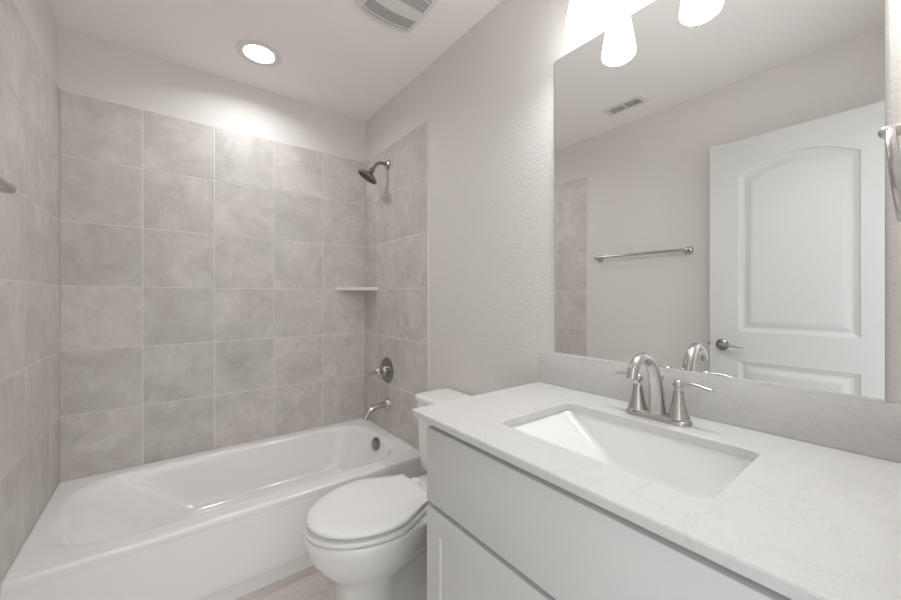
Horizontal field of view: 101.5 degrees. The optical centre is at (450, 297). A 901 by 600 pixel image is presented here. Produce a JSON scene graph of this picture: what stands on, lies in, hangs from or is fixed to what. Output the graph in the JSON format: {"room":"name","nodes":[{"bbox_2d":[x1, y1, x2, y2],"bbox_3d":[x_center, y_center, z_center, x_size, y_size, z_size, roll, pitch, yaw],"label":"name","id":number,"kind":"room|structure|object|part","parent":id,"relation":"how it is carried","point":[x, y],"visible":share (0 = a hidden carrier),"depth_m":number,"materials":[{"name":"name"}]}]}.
{"room":"bathroom","nodes":[
{"label":"bathroom","id":0,"kind":"room"},
{"bbox_2d":[0,0,57,582],"bbox_3d":[-1.073,-0.035,0.647,0.100,2.660,2.616,0,0,-37],"label":"wall","id":1,"kind":"structure","parent":0,"point":[37,15],"depth_m":1.52,"materials":[{"name":"paint"}]},
{"bbox_2d":[0,176,16,193],"bbox_3d":[-1.055,-0.303,0.764,0.070,0.052,0.662,0,0,-37],"label":"towel bar","id":2,"kind":"object","parent":1,"relation":"attached to","point":[5,187],"visible":1,"depth_m":1.00,"materials":[{"name":"silver metal"}]},
{"bbox_3d":[-1.241,-0.303,1.006,0.070,0.052,0.052,0,0,-37],"label":"post","id":3,"kind":"part","parent":2,"relation":"part of","materials":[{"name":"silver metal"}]},
{"bbox_2d":[0,0,58,581],"bbox_3d":[-1.580,-0.055,1.395,0.006,1.832,0.800,0,0,-37],"label":"wall tile","id":4,"kind":"structure","parent":1,"relation":"attached to","point":[29,93],"depth_m":1.32,"materials":[{"name":"tile"}]},
{"bbox_2d":[428,119,428,390],"bbox_3d":[-0.727,-0.055,1.541,1.536,1.832,0.006,0,0,-37],"label":"trim","id":5,"kind":"structure","parent":1,"relation":"attached to","point":[428,119],"depth_m":2.00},
{"bbox_2d":[58,26,365,483],"bbox_3d":[-1.250,-0.035,2.223,1.736,2.660,0.100,0,0,-37],"label":"wall","id":6,"kind":"structure","parent":0,"point":[90,66],"depth_m":2.04,"materials":[{"name":"paint"}]},
{"bbox_2d":[0,418,418,586],"bbox_3d":[-0.979,0.861,1.869,1.524,0.004,0.778,0,0,-37],"label":"trim","id":7,"kind":"structure","parent":6,"relation":"attached to","point":[24,543],"depth_m":1.80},
{"bbox_2d":[60,89,364,481],"bbox_3d":[-1.218,-0.055,2.181,1.524,1.832,0.006,0,0,-37],"label":"wall tile","id":8,"kind":"structure","parent":6,"relation":"attached to","point":[202,266],"depth_m":2.03,"materials":[{"name":"tile"}]},
{"bbox_2d":[336,287,377,290],"bbox_3d":[-0.635,-0.060,2.496,0.214,0.021,0.202,0,0,-37],"label":"corner shelf","id":9,"kind":"object","parent":6,"relation":"attached to","point":[337,288],"visible":1,"depth_m":2.49,"materials":[{"name":"stone"}]},
{"bbox_2d":[48,0,501,121],"bbox_3d":[-0.424,-1.315,1.145,1.536,0.100,2.616,0,0,-37],"label":"ceiling","id":10,"kind":"structure","parent":0,"point":[337,58],"depth_m":1.78,"materials":[{"name":"paint"}]},
{"bbox_2d":[236,39,281,66],"bbox_3d":[-0.991,-1.261,1.907,0.212,0.006,0.212,0,0,-37],"label":"recessed light","id":11,"kind":"object","parent":10,"relation":"in","point":[257,52],"visible":1,"depth_m":1.90,"materials":[{"name":"white plastic"}]},
{"bbox_2d":[356,0,437,32],"bbox_3d":[-0.228,-1.252,1.569,0.269,0.026,0.294,0,0,-37],"label":"ceiling vent","id":12,"kind":"object","parent":10,"relation":"in","point":[401,15],"visible":1,"depth_m":1.60,"materials":[{"name":"white plastic"}]},
{"bbox_2d":[366,0,900,473],"bbox_3d":[0.225,-0.035,1.643,0.100,2.660,2.616,0,0,-37],"label":"wall","id":13,"kind":"structure","parent":0,"point":[488,101],"depth_m":1.58,"materials":[{"name":"paint"}]},
{"bbox_2d":[365,120,427,449],"bbox_3d":[-0.366,-0.055,2.326,0.006,1.832,0.800,0,0,-37],"label":"wall tile","id":14,"kind":"structure","parent":13,"relation":"attached to","point":[396,207],"depth_m":2.26,"materials":[{"name":"tile"}]},
{"bbox_2d":[358,160,389,184],"bbox_3d":[-0.492,-0.799,2.327,0.193,0.170,0.130,0,0,-37],"label":"showerhead","id":15,"kind":"object","parent":14,"relation":"attached to","point":[368,175],"visible":1,"depth_m":2.29,"materials":[{"name":"silver metal"}]},
{"bbox_3d":[-0.452,-0.833,2.332,0.102,0.066,0.025,0,0,-37],"label":"arm","id":16,"kind":"part","parent":15,"relation":"part of","materials":[{"name":"silver metal"}]},
{"bbox_2d":[362,399,390,419],"bbox_3d":[-0.469,0.703,2.310,0.177,0.108,0.068,0,0,-37],"label":"tub spout","id":17,"kind":"object","parent":14,"relation":"attached to","point":[386,404],"visible":1,"depth_m":2.30,"materials":[{"name":"silver metal"}]},
{"bbox_2d":[368,357,392,382],"bbox_3d":[-0.460,0.468,2.336,0.131,0.166,0.166,0,0,-37],"label":"shower valve","id":18,"kind":"object","parent":14,"relation":"attached to","point":[386,369],"visible":1,"depth_m":2.34,"materials":[{"name":"silver metal"}]},
{"bbox_3d":[-0.484,0.469,2.316,0.068,0.034,0.034,0,0,-37],"label":"lever","id":19,"kind":"part","parent":18,"relation":"part of","materials":[{"name":"silver metal"}]},
{"bbox_3d":[-0.447,0.468,2.346,0.078,0.060,0.060,0,0,-37],"label":"handle","id":20,"kind":"part","parent":18,"relation":"part of","materials":[{"name":"silver metal"}]},
{"bbox_2d":[566,0,602,41],"bbox_3d":[0.584,-0.964,0.959,0.164,0.292,0.600,0,0,-37],"label":"vanity light","id":21,"kind":"object","parent":13,"relation":"attached to","point":[584,18],"visible":1,"depth_m":1.11,"materials":[{"name":"white glass"}]},
{"bbox_2d":[539,352,900,462],"bbox_3d":[0.622,0.264,1.036,0.009,0.111,0.928,0,0,-37],"label":"backsplash","id":22,"kind":"structure","parent":13,"relation":"attached to","point":[864,427],"depth_m":0.87,"materials":[{"name":"white stone"}]},
{"bbox_2d":[554,0,885,402],"bbox_3d":[0.620,-0.336,1.037,0.010,1.088,0.784,0,0,-37],"label":"wall mirror","id":23,"kind":"object","parent":13,"relation":"attached to","point":[720,164],"visible":1,"depth_m":0.92,"materials":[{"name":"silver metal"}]},
{"bbox_3d":[0.336,-0.035,0.155,1.536,2.460,0.120,0,0,-37],"label":"wall","id":24,"kind":"structure","parent":0,"visible":0},
{"bbox_2d":[878,123,900,221],"bbox_3d":[0.750,-0.210,0.597,0.161,0.172,0.076,0,0,-37],"label":"towel ring","id":25,"kind":"object","parent":24,"relation":"attached to","point":[890,133],"visible":1,"depth_m":0.57,"materials":[{"name":"silver metal"}]},
{"bbox_3d":[0.750,-0.278,0.597,0.036,0.036,0.076,0,0,-37],"label":"post","id":26,"kind":"part","parent":25,"relation":"part of","materials":[{"name":"silver metal"}]},
{"bbox_3d":[-0.424,1.249,1.145,1.536,0.092,2.616,0,0,-37],"label":"floor","id":27,"kind":"structure","parent":0,"visible":0},
{"bbox_2d":[234,566,334,599],"bbox_3d":[-0.424,1.199,1.145,1.536,0.008,2.616,0,0,-37],"label":"floor tile","id":28,"kind":"structure","parent":27,"relation":"on","point":[308,583],"depth_m":1.51,"materials":[{"name":"beige tile"}]},
{"bbox_2d":[0,419,425,599],"bbox_3d":[-0.972,1.028,1.860,1.520,0.333,0.798,0,0,-37],"label":"bathtub","id":29,"kind":"object","parent":28,"relation":"on","point":[227,523],"visible":0.78,"depth_m":1.56,"materials":[{"name":"white ceramic"}]},
{"bbox_3d":[-0.458,0.907,2.285,0.048,0.079,0.080,0,0,-37],"label":"overflow plate","id":30,"kind":"part","parent":29,"relation":"part of","materials":[{"name":"silver metal"}]},
{"bbox_2d":[303,388,470,599],"bbox_3d":[-0.190,0.824,1.463,0.754,0.742,0.434,0,0,-37],"label":"toilet","id":31,"kind":"object","parent":28,"relation":"on","point":[368,536],"visible":0.59,"depth_m":1.28,"materials":[{"name":"white ceramic"}]},
{"bbox_3d":[-0.303,0.797,1.376,0.467,0.019,0.378,0,0,-37],"label":"seat","id":32,"kind":"part","parent":31,"relation":"part of","materials":[{"name":"plastic"}]},
{"bbox_3d":[-0.306,0.773,1.374,0.443,0.031,0.374,0,0,-37],"label":"lid","id":33,"kind":"part","parent":31,"relation":"part of","materials":[{"name":"plastic"}]},
{"bbox_3d":[0.031,0.649,1.633,0.188,0.325,0.416,0,0,-37],"label":"tank","id":34,"kind":"part","parent":31,"relation":"part of","materials":[{"name":"white ceramic"}]},
{"bbox_3d":[0.030,0.471,1.631,0.198,0.034,0.434,0,0,-37],"label":"tank lid","id":35,"kind":"part","parent":31,"relation":"part of","materials":[{"name":"white ceramic"}]},
{"bbox_2d":[427,425,791,599],"bbox_3d":[0.417,0.768,0.851,0.556,0.853,0.882,0,0,-37],"label":"vanity cabinet","id":36,"kind":"object","parent":28,"relation":"on","point":[497,529],"visible":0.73,"depth_m":0.73,"materials":[{"name":"paint"}]},
{"bbox_3d":[0.072,0.820,0.860,0.020,0.490,0.428,0,0,-37],"label":"door","id":37,"kind":"part","parent":36,"relation":"part of","materials":[{"name":"paint"}]},
{"bbox_2d":[412,382,900,599],"bbox_3d":[0.397,0.331,0.864,0.574,0.022,0.928,0,0,-37],"label":"countertop","id":38,"kind":"structure","parent":36,"relation":"on","point":[803,520],"depth_m":0.60,"materials":[{"name":"white stone"}]},
{"bbox_2d":[511,410,752,499],"bbox_3d":[0.381,0.406,0.851,0.350,0.128,0.514,0,0,-37],"label":"sink","id":39,"kind":"object","parent":38,"relation":"in","point":[696,471],"visible":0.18,"depth_m":0.94,"materials":[{"name":"white ceramic"}]},
{"bbox_2d":[610,352,714,426],"bbox_3d":[0.532,0.228,0.974,0.201,0.181,0.200,0,0,3],"label":"sink faucet","id":40,"kind":"object","parent":38,"relation":"on","point":[677,415],"visible":1,"depth_m":0.95,"materials":[{"name":"silver metal"}]},
{"bbox_3d":[0.492,0.219,1.046,0.015,0.018,0.079,0,0,-40],"label":"lever","id":41,"kind":"part","parent":40,"relation":"part of","materials":[{"name":"silver metal"}]},
{"bbox_3d":[0.517,0.257,1.016,0.051,0.097,0.051,0,0,-37],"label":"handle","id":42,"kind":"part","parent":40,"relation":"part of","materials":[{"name":"silver metal"}]},
{"bbox_3d":[0.499,0.222,0.938,0.170,0.169,0.045,0,0,-37],"label":"spout","id":43,"kind":"part","parent":40,"relation":"part of","materials":[{"name":"silver metal"}]},
{"bbox_3d":[0.548,0.311,0.976,0.054,0.017,0.162,0,0,-37],"label":"plate","id":44,"kind":"part","parent":40,"relation":"part of","materials":[{"name":"silver metal"}]},
{"bbox_3d":[0.579,0.257,0.935,0.051,0.097,0.051,0,0,-37],"label":"handle","id":45,"kind":"part","parent":40,"relation":"part of","materials":[{"name":"silver metal"}]},
{"bbox_3d":[0.601,0.219,0.903,0.015,0.018,0.079,0,0,-35],"label":"lever","id":46,"kind":"part","parent":40,"relation":"part of","materials":[{"name":"silver metal"}]}
]}

